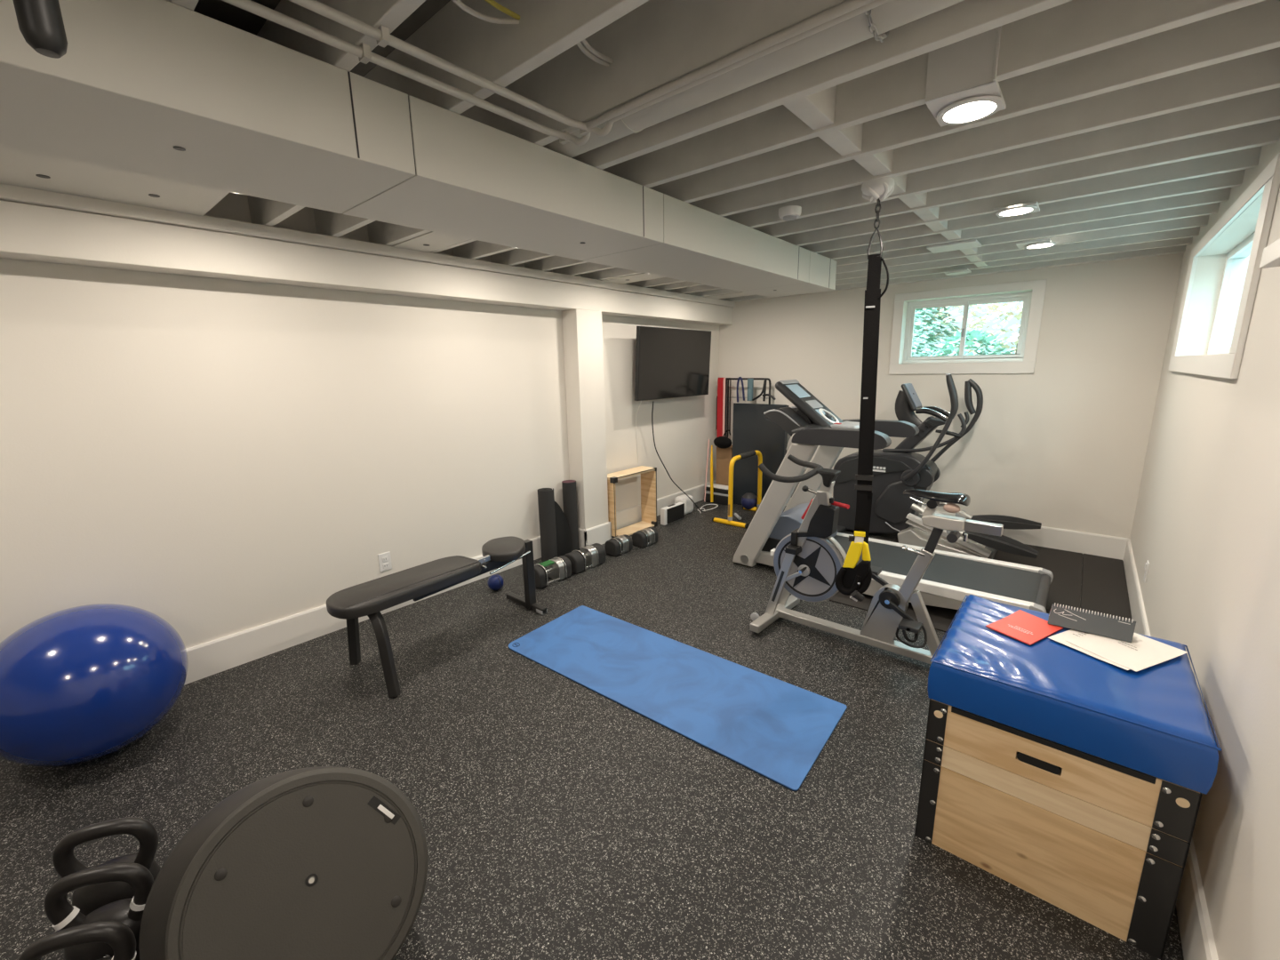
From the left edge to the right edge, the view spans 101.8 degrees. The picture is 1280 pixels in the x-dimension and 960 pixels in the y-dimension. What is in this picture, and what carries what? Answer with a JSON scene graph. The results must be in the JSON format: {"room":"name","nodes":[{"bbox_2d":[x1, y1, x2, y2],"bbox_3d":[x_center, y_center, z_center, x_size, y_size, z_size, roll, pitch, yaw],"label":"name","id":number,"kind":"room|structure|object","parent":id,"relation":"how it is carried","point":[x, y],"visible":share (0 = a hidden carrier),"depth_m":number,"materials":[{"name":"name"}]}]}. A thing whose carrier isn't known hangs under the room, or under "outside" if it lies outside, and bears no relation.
{"room":"gym","nodes":[
{"label":"gym","id":0,"kind":"room"},
{"bbox_2d":[0,192,719,648],"bbox_3d":[-1.881,-0.307,2.947,0.150,2.435,8.750,9,16,39],"label":"wall","id":1,"kind":"structure","parent":0,"point":[214,459],"depth_m":2.74,"materials":[{"name":"white paint"}]},
{"bbox_2d":[0,183,735,325],"bbox_3d":[-1.765,-1.131,2.657,0.195,0.237,8.450,9,16,39],"label":"ceiling beam","id":2,"kind":"structure","parent":1,"relation":"attached to","point":[36,225],"depth_m":2.55,"materials":[{"name":"white paint"}]},
{"bbox_2d":[377,552,391,571],"bbox_3d":[-1.617,0.519,3.297,0.010,0.115,0.074,9,16,39],"label":"wall outlet","id":3,"kind":"object","parent":1,"relation":"attached to","point":[384,559],"visible":1,"depth_m":3.29,"materials":[{"name":"white plastic"}]},
{"bbox_2d":[382,556,387,561],"bbox_3d":[-1.615,0.501,3.292,0.003,0.030,0.034,9,16,39],"label":"socket","id":4,"kind":"object","parent":3,"relation":"attached to","point":[384,558],"depth_m":3.29,"materials":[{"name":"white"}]},
{"bbox_2d":[383,562,388,568],"bbox_3d":[-1.614,0.545,3.301,0.003,0.030,0.034,9,16,39],"label":"socket","id":5,"kind":"object","parent":3,"relation":"attached to","point":[385,564],"depth_m":3.30,"materials":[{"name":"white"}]},
{"bbox_2d":[184,480,716,685],"bbox_3d":[-1.733,0.818,3.077,0.186,0.176,8.450,9,16,39],"label":"baseboard","id":6,"kind":"structure","parent":1,"relation":"attached to","point":[205,660],"depth_m":2.94,"materials":[{"name":"white paint"}]},
{"bbox_2d":[561,309,608,529],"bbox_3d":[-0.449,-0.401,4.394,0.170,1.963,0.285,9,16,39],"label":"column","id":7,"kind":"structure","parent":1,"relation":"attached to","point":[582,330],"depth_m":4.28,"materials":[{"name":"white paint"}]},
{"bbox_2d":[635,400,641,466],"bbox_3d":[-0.007,-0.414,4.973,0.036,0.732,0.119,-6,13,-23],"label":"cable","id":8,"kind":"object","parent":1,"relation":"attached to","point":[641,401],"visible":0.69,"depth_m":4.99,"materials":[{"name":"white paint"}]},
{"bbox_2d":[634,325,711,400],"bbox_3d":[0.302,-1.143,5.116,0.216,0.655,1.185,9,16,39],"label":"television","id":9,"kind":"object","parent":1,"relation":"attached to","point":[670,363],"visible":1,"depth_m":4.98,"materials":[{"name":"black plastic"}]},
{"bbox_2d":[651,400,703,511],"bbox_3d":[0.374,-0.209,5.257,0.642,1.196,0.125,-8,14,-31],"label":"power cable","id":10,"kind":"object","parent":9,"relation":"hanging from","point":[652,401],"visible":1,"depth_m":5.22,"materials":[{"name":"black plastic"}]},
{"bbox_2d":[0,499,1183,959],"bbox_3d":[-0.410,1.174,2.006,3.950,0.120,8.750,9,16,39],"label":"floor","id":11,"kind":"structure","parent":0,"point":[560,820],"depth_m":1.91,"materials":[{"name":"rubber"}]},
{"bbox_2d":[18,920,136,959],"bbox_3d":[-1.286,1.156,1.204,0.157,0.283,0.160,5,14,28],"label":"kettlebell","id":12,"kind":"object","parent":11,"relation":"on","point":[117,935],"visible":1,"depth_m":1.18,"materials":[{"name":"black metal"}]},
{"bbox_2d":[0,603,188,767],"bbox_3d":[-2.236,0.815,2.108,0.610,0.610,0.610,9,16,39],"label":"exercise ball","id":13,"kind":"object","parent":11,"relation":"on","point":[82,684],"visible":1,"depth_m":1.94,"materials":[{"name":"blue rubber"}]},
{"bbox_2d":[43,862,154,959],"bbox_3d":[-1.368,1.121,1.335,0.165,0.298,0.169,6,14,30],"label":"kettlebell","id":14,"kind":"object","parent":11,"relation":"on","point":[60,912],"visible":0.75,"depth_m":1.31,"materials":[{"name":"black metal"}]},
{"bbox_2d":[52,816,160,915],"bbox_3d":[-1.482,1.094,1.461,0.161,0.304,0.180,6,14,29],"label":"kettlebell","id":15,"kind":"object","parent":11,"relation":"on","point":[87,899],"visible":0.68,"depth_m":1.42,"materials":[{"name":"black metal"}]},
{"bbox_2d":[138,766,428,959],"bbox_3d":[-0.877,1.021,1.304,0.503,0.548,0.544,9,16,39],"label":"trainer","id":16,"kind":"object","parent":11,"relation":"on","point":[316,862],"visible":1,"depth_m":1.25,"materials":[{"name":"grey plastic"}]},
{"bbox_2d":[326,536,547,698],"bbox_3d":[-1.065,0.691,2.890,0.511,0.478,1.178,9,16,39],"label":"weight bench","id":17,"kind":"object","parent":11,"relation":"on","point":[368,598],"visible":1,"depth_m":2.69,"materials":[{"name":"black leather"}]},
{"bbox_2d":[487,574,503,590],"bbox_3d":[-1.012,0.717,3.643,0.110,0.115,0.110,-7,14,-28],"label":"ball","id":18,"kind":"object","parent":11,"relation":"on","point":[495,581],"visible":1,"depth_m":3.60,"materials":[{"name":"blue rubber"}]},
{"bbox_2d":[534,555,571,588],"bbox_3d":[-0.655,0.659,3.777,0.156,0.155,0.300,9,16,39],"label":"dumbbell","id":19,"kind":"object","parent":11,"relation":"on","point":[558,568],"visible":0.88,"depth_m":3.76,"materials":[{"name":"silver metal"}]},
{"bbox_2d":[537,488,571,561],"bbox_3d":[-0.689,0.349,4.202,0.129,0.585,0.267,9,16,39],"label":"rolled mat","id":20,"kind":"object","parent":11,"relation":"on","point":[556,536],"visible":0.82,"depth_m":4.13,"materials":[{"name":"grey rubber"}]},
{"bbox_2d":[561,480,579,551],"bbox_3d":[-0.580,0.305,4.361,0.114,0.601,0.119,9,16,39],"label":"rolled mat","id":21,"kind":"object","parent":11,"relation":"on","point":[569,486],"visible":0.76,"depth_m":4.30,"materials":[{"name":"grey rubber"}]},
{"bbox_2d":[564,543,606,574],"bbox_3d":[-0.428,0.600,4.037,0.160,0.155,0.320,9,16,39],"label":"dumbbell","id":22,"kind":"object","parent":11,"relation":"on","point":[594,555],"visible":0.95,"depth_m":4.01,"materials":[{"name":"grey rubber"}]},
{"bbox_2d":[604,534,632,556],"bbox_3d":[-0.177,0.540,4.343,0.140,0.135,0.210,9,16,39],"label":"dumbbell","id":23,"kind":"object","parent":11,"relation":"on","point":[621,544],"visible":1,"depth_m":4.29,"materials":[{"name":"grey rubber"}]},
{"bbox_2d":[607,465,657,538],"bbox_3d":[-0.099,0.204,4.847,0.186,0.578,0.601,9,16,39],"label":"wooden frame","id":24,"kind":"object","parent":11,"relation":"on","point":[648,474],"visible":0.84,"depth_m":4.96,"materials":[{"name":"brown wood"}]},
{"bbox_2d":[632,527,657,547],"bbox_3d":[0.044,0.494,4.536,0.140,0.135,0.210,9,16,39],"label":"dumbbell","id":25,"kind":"object","parent":11,"relation":"on","point":[645,537],"visible":0.98,"depth_m":4.48,"materials":[{"name":"grey rubber"}]},
{"bbox_2d":[660,502,684,525],"bbox_3d":[0.325,0.332,5.190,0.067,0.169,0.320,9,16,39],"label":"speaker","id":26,"kind":"object","parent":11,"relation":"on","point":[672,513],"visible":1,"depth_m":5.14},
{"bbox_2d":[666,503,684,523],"bbox_3d":[0.358,0.335,5.183,0.007,0.150,0.280,9,16,39],"label":"grille","id":27,"kind":"object","parent":26,"relation":"attached to","point":[675,512],"depth_m":5.17,"materials":[{"name":"black plastic"}]},
{"bbox_2d":[508,605,846,791],"bbox_3d":[0.087,0.968,2.613,1.709,0.010,0.654,9,16,39],"label":"exercise mat","id":28,"kind":"object","parent":11,"relation":"on","point":[775,729],"visible":1,"depth_m":2.45,"materials":[{"name":"plastic"}]},
{"bbox_2d":[674,494,693,514],"bbox_3d":[0.460,0.259,5.470,0.150,0.190,0.205,9,16,39],"label":"appliance","id":29,"kind":"object","parent":11,"relation":"on","point":[688,503],"visible":0.6,"depth_m":5.41,"materials":[{"name":"white plastic"}]},
{"bbox_2d":[704,439,709,501],"bbox_3d":[0.752,-0.108,5.848,0.015,0.702,0.114,6,14,31],"label":"pole","id":30,"kind":"object","parent":11,"relation":"on","point":[708,439],"visible":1,"depth_m":5.84,"materials":[{"name":"pink rubber"}]},
{"bbox_2d":[697,504,718,512],"bbox_3d":[0.718,0.305,5.650,0.152,0.012,0.388,9,16,39],"label":"cable","id":31,"kind":"object","parent":11,"relation":"on","point":[707,504],"visible":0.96,"depth_m":5.64,"materials":[{"name":"white plastic"}]},
{"bbox_2d":[710,445,713,502],"bbox_3d":[0.802,-0.069,5.800,0.043,0.641,0.036,9,16,39],"label":"pole","id":32,"kind":"object","parent":11,"relation":"on","point":[711,455],"visible":1,"depth_m":5.80,"materials":[{"name":"orange paint"}]},
{"bbox_2d":[704,483,733,505],"bbox_3d":[0.894,0.160,5.883,0.320,0.196,0.125,9,16,39],"label":"step platform","id":33,"kind":"object","parent":11,"relation":"on","point":[720,491],"visible":0.57,"depth_m":5.82,"materials":[{"name":"black plastic"}]},
{"bbox_2d":[716,445,732,485],"bbox_3d":[1.019,-0.079,5.972,0.200,0.620,0.220,9,16,39],"label":"cardboard box","id":34,"kind":"object","parent":33,"relation":"on","point":[724,457],"visible":0.24,"depth_m":5.88,"materials":[{"name":"brown cardboard"}]},
{"bbox_2d":[713,429,732,448],"bbox_3d":[0.932,-0.454,5.776,0.142,0.205,0.226,-11,16,-39],"label":"ball","id":35,"kind":"object","parent":34,"relation":"on","point":[723,442],"visible":1,"depth_m":5.73,"materials":[{"name":"black rubber"}]},
{"bbox_2d":[712,450,762,527],"bbox_3d":[1.060,0.057,5.207,0.378,0.672,0.638,9,16,39],"label":"bar","id":36,"kind":"object","parent":11,"relation":"on","point":[751,453],"visible":0.88,"depth_m":5.03,"materials":[{"name":"orange paint"}]},
{"bbox_2d":[734,512,741,519],"bbox_3d":[0.991,0.369,5.278,0.032,0.031,0.149,-3,12,-7],"label":"tube","id":37,"kind":"object","parent":11,"relation":"on","point":[736,515],"visible":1,"depth_m":5.24,"materials":[{"name":"grey plastic"}]},
{"bbox_2d":[725,377,771,404],"bbox_3d":[1.136,-0.442,5.837,0.672,1.382,0.155,9,16,39],"label":"rack","id":38,"kind":"object","parent":11,"relation":"on","point":[731,379],"visible":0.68,"depth_m":5.54,"materials":[{"name":"black metal"}]},
{"bbox_2d":[716,395,717,429],"bbox_3d":[0.903,-0.774,5.980,0.034,0.381,0.044,9,16,39],"label":"band","id":39,"kind":"object","parent":38,"relation":"hanging from","point":[716,396],"visible":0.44,"depth_m":5.97,"materials":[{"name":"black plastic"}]},
{"bbox_2d":[716,377,723,437],"bbox_3d":[0.921,-0.813,5.902,0.075,0.688,0.044,9,16,39],"label":"band","id":40,"kind":"object","parent":38,"relation":"hanging from","point":[720,380],"visible":0.83,"depth_m":5.88,"materials":[{"name":"red rubber"}]},
{"bbox_2d":[722,377,727,435],"bbox_3d":[0.959,-0.805,5.871,0.024,0.686,0.044,9,16,39],"label":"band","id":41,"kind":"object","parent":38,"relation":"hanging from","point":[724,398],"visible":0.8,"depth_m":5.85,"materials":[{"name":"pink rubber"}]},
{"bbox_2d":[724,377,727,437],"bbox_3d":[0.978,-0.782,5.859,0.018,0.724,0.044,9,16,39],"label":"band","id":42,"kind":"object","parent":38,"relation":"hanging from","point":[726,380],"visible":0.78,"depth_m":5.83,"materials":[{"name":"black plastic"}]},
{"bbox_2d":[727,377,731,435],"bbox_3d":[1.000,-0.817,5.832,0.012,0.644,0.044,9,16,39],"label":"band","id":43,"kind":"object","parent":38,"relation":"hanging from","point":[728,419],"visible":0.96,"depth_m":5.84,"materials":[{"name":"black plastic"}]},
{"bbox_2d":[736,376,744,402],"bbox_3d":[1.101,-0.987,5.678,0.103,0.277,0.022,9,16,39],"label":"band","id":44,"kind":"object","parent":38,"relation":"hanging from","point":[740,378],"visible":1,"depth_m":5.66,"materials":[{"name":"blue rubber"}]},
{"bbox_2d":[746,378,753,400],"bbox_3d":[1.190,-0.972,5.604,0.064,0.235,0.064,9,16,39],"label":"band","id":45,"kind":"object","parent":38,"relation":"hanging from","point":[750,381],"visible":0.95,"depth_m":5.58,"materials":[{"name":"teal"}]},
{"bbox_2d":[752,380,775,400],"bbox_3d":[1.314,-0.941,5.483,0.271,0.221,0.052,9,16,39],"label":"strap","id":46,"kind":"object","parent":38,"relation":"hanging from","point":[764,390],"visible":1,"depth_m":5.47,"materials":[{"name":"black fabric"}]},
{"bbox_2d":[741,492,757,509],"bbox_3d":[1.173,0.227,5.571,0.180,0.184,0.180,9,16,39],"label":"medicine ball","id":47,"kind":"object","parent":11,"relation":"on","point":[748,500],"visible":0.98,"depth_m":5.51,"materials":[{"name":"blue rubber"}]},
{"bbox_2d":[732,402,788,511],"bbox_3d":[1.274,-0.253,5.569,0.610,1.120,0.081,9,16,39],"label":"mat","id":48,"kind":"object","parent":11,"relation":"on","point":[751,430],"visible":0.73,"depth_m":5.53,"materials":[{"name":"grey rubber"}]},
{"bbox_2d":[749,454,1003,663],"bbox_3d":[1.189,0.424,2.747,1.165,0.980,0.528,9,16,39],"label":"exercise bike","id":49,"kind":"object","parent":11,"relation":"on","point":[807,562],"visible":0.95,"depth_m":2.80,"materials":[{"name":"silver metal"}]},
{"bbox_2d":[829,591,1050,632],"bbox_3d":[1.925,0.801,3.243,1.246,0.009,0.676,9,16,39],"label":"rubber mat","id":50,"kind":"object","parent":11,"relation":"on","point":[941,618],"visible":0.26,"depth_m":3.21,"materials":[{"name":"black rubber"}]},
{"bbox_2d":[732,379,1053,613],"bbox_3d":[1.659,0.025,3.547,1.928,1.390,0.780,9,16,39],"label":"treadmill","id":51,"kind":"object","parent":50,"relation":"on","point":[949,577],"visible":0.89,"depth_m":3.57,"materials":[{"name":"silver metal"}]},
{"bbox_2d":[761,536,781,551],"bbox_3d":[1.041,0.502,3.877,0.380,0.120,0.013,9,16,39],"label":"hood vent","id":52,"kind":"object","parent":51,"relation":"attached to","point":[772,542],"depth_m":3.91,"materials":[{"name":"black plastic"}]},
{"bbox_2d":[764,407,810,436],"bbox_3d":[1.075,-0.416,3.712,0.330,0.199,0.150,9,16,39],"label":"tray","id":53,"kind":"object","parent":51,"relation":"on","point":[787,418],"depth_m":3.67,"materials":[{"name":"grey plastic"}]},
{"bbox_2d":[768,502,837,539],"bbox_3d":[1.214,0.385,4.038,0.465,0.336,0.490,9,16,39],"label":"hood","id":54,"kind":"object","parent":51,"relation":"attached to","point":[790,519],"depth_m":3.86,"materials":[{"name":"grey plastic"}]},
{"bbox_2d":[892,537,1082,610],"bbox_3d":[2.589,0.626,4.005,1.246,0.009,1.368,9,16,39],"label":"rubber mat","id":55,"kind":"object","parent":11,"relation":"on","point":[1065,566],"visible":0.24,"depth_m":3.84,"materials":[{"name":"black rubber"}]},
{"bbox_2d":[832,373,1041,559],"bbox_3d":[2.410,-0.163,4.297,1.566,1.417,0.649,9,16,39],"label":"elliptical trainer","id":56,"kind":"object","parent":55,"relation":"on","point":[896,470],"visible":0.91,"depth_m":4.34,"materials":[{"name":"grey plastic"}]},
{"bbox_2d":[924,416,946,427],"bbox_3d":[2.460,-0.479,4.302,0.156,0.067,0.220,9,16,39],"label":"tray","id":57,"kind":"object","parent":56,"relation":"on","point":[931,421],"depth_m":4.23,"materials":[{"name":"grey plastic"}]},
{"bbox_2d":[914,698,1202,959],"bbox_3d":[1.287,0.901,1.662,0.574,0.498,0.559,9,16,39],"label":"box","id":58,"kind":"object","parent":11,"relation":"on","point":[1105,843],"visible":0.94,"depth_m":1.42,"materials":[{"name":"brown wood"}]},
{"bbox_2d":[928,594,1221,794],"bbox_3d":[1.286,0.584,1.598,0.594,0.147,0.583,9,16,39],"label":"pad","id":59,"kind":"object","parent":58,"relation":"on","point":[1153,720],"visible":0.83,"depth_m":1.41,"materials":[{"name":"blue leather"}]},
{"bbox_2d":[985,609,1063,645],"bbox_3d":[1.265,0.482,1.708,0.214,0.011,0.134,-7,14,-28],"label":"booklet","id":60,"kind":"object","parent":59,"relation":"on","point":[1021,626],"visible":1,"depth_m":1.70,"materials":[{"name":"red paper"}]},
{"bbox_2d":[1008,624,1032,634],"bbox_3d":[1.237,0.485,1.690,0.021,0.001,0.075,-7,13,-25],"label":"print","id":61,"kind":"object","parent":60,"relation":"on","point":[1012,628],"depth_m":1.69,"materials":[{"name":"red paper"}]},
{"bbox_3d":[1.450,0.505,1.600,0.286,0.003,0.302,9,16,39],"label":"paper sheet","id":62,"kind":"object","parent":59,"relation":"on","visible":0},
{"bbox_2d":[1048,629,1129,670],"bbox_3d":[1.430,0.504,1.593,0.232,0.003,0.205,-6,13,-23],"label":"paper sheet","id":63,"kind":"object","parent":62,"relation":"on","point":[1061,637],"visible":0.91,"depth_m":1.63,"materials":[{"name":"white paper"}]},
{"bbox_2d":[1066,632,1187,671],"bbox_3d":[1.468,0.505,1.576,0.263,0.003,0.183,-6,13,-21],"label":"paper sheet","id":64,"kind":"object","parent":63,"relation":"on","point":[1143,652],"visible":0.92,"depth_m":1.56,"materials":[{"name":"white paper"}]},
{"bbox_2d":[1048,602,1135,642],"bbox_3d":[1.451,0.450,1.675,0.208,0.066,0.075,9,16,39],"label":"notebook","id":65,"kind":"object","parent":64,"relation":"on","point":[1103,625],"visible":1,"depth_m":1.66,"materials":[{"name":"grey paper"}]},
{"bbox_2d":[1080,553,1131,620],"bbox_3d":[2.795,0.811,3.121,0.230,0.009,2.478,9,16,39],"label":"rubber mat","id":66,"kind":"object","parent":11,"relation":"on","point":[1104,588],"visible":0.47,"depth_m":3.49,"materials":[{"name":"black rubber"}]},
{"bbox_2d":[0,0,1279,302],"bbox_3d":[-0.453,-1.176,1.504,3.950,0.303,8.750,9,16,39],"label":"ceiling","id":67,"kind":"structure","parent":0,"point":[1129,124],"depth_m":1.63,"materials":[{"name":"paint"}]},
{"bbox_2d":[12,0,67,58],"bbox_3d":[-0.782,-0.780,0.738,0.080,0.356,0.249,9,16,39],"label":"bar","id":68,"kind":"object","parent":67,"relation":"hanging from","point":[40,22],"visible":1,"depth_m":0.71,"materials":[{"name":"black plastic"}]},
{"bbox_2d":[0,0,836,296],"bbox_3d":[-1.089,-0.845,1.158,0.501,0.190,6.957,9,16,39],"label":"air duct","id":69,"kind":"object","parent":67,"relation":"attached to","point":[162,89],"visible":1,"depth_m":1.28,"materials":[{"name":"white paint"}]},
{"bbox_2d":[451,0,519,23],"bbox_3d":[-0.350,-1.012,1.097,0.032,0.050,0.258,5,14,28],"label":"cable","id":70,"kind":"object","parent":67,"relation":"attached to","point":[460,4],"visible":1,"depth_m":1.13,"materials":[{"name":"grey paint"}]},
{"bbox_2d":[484,0,519,19],"bbox_3d":[-0.331,-1.026,1.079,0.018,0.042,0.264,4,13,22],"label":"cable","id":71,"kind":"object","parent":67,"relation":"attached to","point":[492,3],"visible":1,"depth_m":1.14,"materials":[{"name":"yellow plastic"}]},
{"bbox_2d":[221,0,875,145],"bbox_3d":[-1.010,-0.554,-0.566,1.674,0.044,4.401,9,16,39],"label":"ceiling pipe","id":72,"kind":"object","parent":67,"relation":"attached to","point":[364,52],"visible":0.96,"depth_m":1.17,"materials":[{"name":"white metal"}]},
{"bbox_2d":[288,0,891,136],"bbox_3d":[-0.975,-0.548,-0.595,1.584,0.044,4.401,9,16,39],"label":"ceiling pipe","id":73,"kind":"object","parent":67,"relation":"attached to","point":[381,35],"visible":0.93,"depth_m":1.16,"materials":[{"name":"white metal"}]},
{"bbox_2d":[576,39,613,66],"bbox_3d":[-0.122,-1.072,1.275,0.031,0.060,0.288,2,13,16],"label":"cable","id":74,"kind":"object","parent":67,"relation":"attached to","point":[585,43],"visible":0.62,"depth_m":1.30,"materials":[{"name":"grey paint"}]},
{"bbox_2d":[543,0,964,157],"bbox_3d":[0.267,-1.096,1.313,2.270,0.173,0.173,9,16,39],"label":"duct","id":75,"kind":"object","parent":67,"relation":"hanging from","point":[890,15],"visible":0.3,"depth_m":1.26,"materials":[{"name":"white metal"}]},
{"bbox_2d":[864,8,889,42],"bbox_3d":[0.511,-1.007,1.120,0.016,0.099,0.197,9,16,39],"label":"chain","id":76,"kind":"object","parent":75,"relation":"attached to","point":[883,36],"visible":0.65,"depth_m":1.12,"materials":[{"name":"silver metal"}]},
{"bbox_2d":[778,205,801,220],"bbox_3d":[0.683,-1.212,2.370,0.100,0.046,0.100,9,16,39],"label":"smoke detector","id":77,"kind":"object","parent":67,"relation":"attached to","point":[790,212],"visible":1,"depth_m":2.34,"materials":[{"name":"white plastic"}]},
{"bbox_2d":[835,176,894,601],"bbox_3d":[0.956,-0.311,2.221,0.124,1.754,0.137,-5,13,-18],"label":"strap","id":78,"kind":"object","parent":67,"relation":"hanging from","point":[852,580],"visible":1,"depth_m":2.22,"materials":[{"name":"black fabric"}]},
{"bbox_2d":[926,239,981,253],"bbox_3d":[1.913,-1.422,3.168,0.260,0.012,0.200,9,16,39],"label":"plate","id":79,"kind":"object","parent":67,"relation":"attached to","point":[969,244],"visible":1,"depth_m":3.14,"materials":[{"name":"white"}]},
{"bbox_2d":[943,268,971,275],"bbox_3d":[2.465,-1.612,4.037,0.160,0.020,0.170,9,16,39],"label":"recessed light","id":80,"kind":"object","parent":67,"relation":"in","point":[955,272],"visible":1,"depth_m":4.00,"materials":[{"name":"white"}]},
{"bbox_2d":[948,272,965,274],"bbox_3d":[2.465,-1.606,4.039,0.125,0.004,0.125,9,16,39],"label":"diffuser","id":81,"kind":"object","parent":80,"relation":"attached to","point":[949,273],"depth_m":4.03,"materials":[{"name":"white plastic"}]},
{"bbox_2d":[924,25,1006,127],"bbox_3d":[0.891,-1.081,1.408,0.164,0.137,0.214,9,16,39],"label":"ceiling light","id":82,"kind":"object","parent":67,"relation":"attached to","point":[963,86],"visible":0.91,"depth_m":1.36,"materials":[{"name":"white metal"}]},
{"bbox_2d":[943,101,996,122],"bbox_3d":[0.912,-1.022,1.440,0.125,0.004,0.125,9,16,39],"label":"diffuser","id":83,"kind":"object","parent":82,"relation":"attached to","point":[954,111],"depth_m":1.44,"materials":[{"name":"white plastic"}]},
{"bbox_2d":[993,200,1039,217],"bbox_3d":[1.751,-1.253,2.417,0.160,0.020,0.194,9,16,39],"label":"recessed light","id":84,"kind":"object","parent":67,"relation":"in","point":[1030,207],"visible":1,"depth_m":2.39,"materials":[{"name":"white plastic"}]},
{"bbox_2d":[1000,208,1032,215],"bbox_3d":[1.740,-1.244,2.405,0.125,0.004,0.125,9,16,39],"label":"diffuser","id":85,"kind":"object","parent":84,"relation":"attached to","point":[1003,211],"depth_m":2.40,"materials":[{"name":"white plastic"}]},
{"bbox_2d":[1016,238,1056,248],"bbox_3d":[2.383,-1.415,3.120,0.189,0.020,0.194,9,16,39],"label":"recessed light","id":86,"kind":"object","parent":67,"relation":"in","point":[1044,243],"visible":1,"depth_m":3.10,"materials":[{"name":"white plastic"}]},
{"bbox_2d":[1027,243,1052,247],"bbox_3d":[2.406,-1.410,3.125,0.125,0.004,0.125,9,16,39],"label":"diffuser","id":87,"kind":"object","parent":86,"relation":"attached to","point":[1029,245],"depth_m":3.12,"materials":[{"name":"white plastic"}]},
{"bbox_2d":[911,306,959,356],"bbox_3d":[4.374,-2.750,8.482,2.351,2.811,2.319,0,12,5],"label":"tree","id":88,"kind":"object","parent":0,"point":[920,312],"visible":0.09,"depth_m":8.16,"materials":[{"name":"green plant"}]},
{"bbox_2d":[718,253,1183,538],"bbox_3d":[2.429,-0.806,4.913,3.800,2.435,0.220,9,16,39],"label":"wall","id":89,"kind":"structure","parent":0,"point":[1062,444],"depth_m":4.19,"materials":[{"name":"white paint"}]},
{"bbox_2d":[785,496,1127,560],"bbox_3d":[2.316,0.309,5.109,3.650,0.176,0.016,9,16,39],"label":"baseboard","id":90,"kind":"structure","parent":89,"relation":"attached to","point":[1106,546],"depth_m":4.15,"materials":[{"name":"white paint"}]},
{"bbox_2d":[888,279,1047,374],"bbox_3d":[2.771,-1.275,4.469,1.083,0.705,0.198,9,16,39],"label":"window","id":91,"kind":"structure","parent":89,"relation":"in","point":[1024,361],"depth_m":4.41,"materials":[{"name":"white paint"}]},
{"bbox_2d":[925,328,1015,356],"bbox_3d":[4.524,-1.672,7.257,1.172,0.873,1.206,9,16,39],"label":"shrub","id":92,"kind":"object","parent":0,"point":[950,341],"visible":0.48,"depth_m":7.04,"materials":[{"name":"green plant"}]},
{"bbox_2d":[920,301,1023,354],"bbox_3d":[5.806,-2.659,7.797,2.837,2.532,2.890,9,16,39],"label":"shrub","id":93,"kind":"object","parent":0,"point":[1019,309],"visible":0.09,"depth_m":7.69,"materials":[{"name":"green plant"}]},
{"bbox_2d":[1129,137,1279,959],"bbox_3d":[1.034,0.160,0.515,0.200,2.435,8.450,9,16,39],"label":"wall","id":94,"kind":"structure","parent":0,"point":[1206,524],"depth_m":1.53,"materials":[{"name":"white paint"}]},
{"bbox_2d":[1143,560,1149,583],"bbox_3d":[2.864,0.517,2.944,0.012,0.115,0.075,9,16,39],"label":"wall outlet","id":95,"kind":"object","parent":94,"relation":"attached to","point":[1147,564],"visible":1,"depth_m":2.92,"materials":[{"name":"white plastic"}]},
{"bbox_2d":[1123,538,1218,959],"bbox_3d":[0.972,1.251,0.820,0.016,0.176,8.450,9,16,39],"label":"baseboard","id":96,"kind":"structure","parent":94,"relation":"attached to","point":[1196,932],"depth_m":1.37,"materials":[{"name":"white paint"}]},
{"bbox_2d":[1168,152,1279,378],"bbox_3d":[2.697,-0.834,2.348,0.198,0.692,1.939,9,16,39],"label":"window","id":97,"kind":"structure","parent":94,"relation":"in","point":[1220,361],"depth_m":2.17,"materials":[{"name":"white paint"}]},
{"bbox_2d":[1259,238,1279,268],"bbox_3d":[1.382,-0.520,0.999,0.050,0.054,1.250,9,16,39],"label":"trim","id":98,"kind":"structure","parent":94,"relation":"attached to","point":[1270,258],"depth_m":1.41,"materials":[{"name":"white paint"}]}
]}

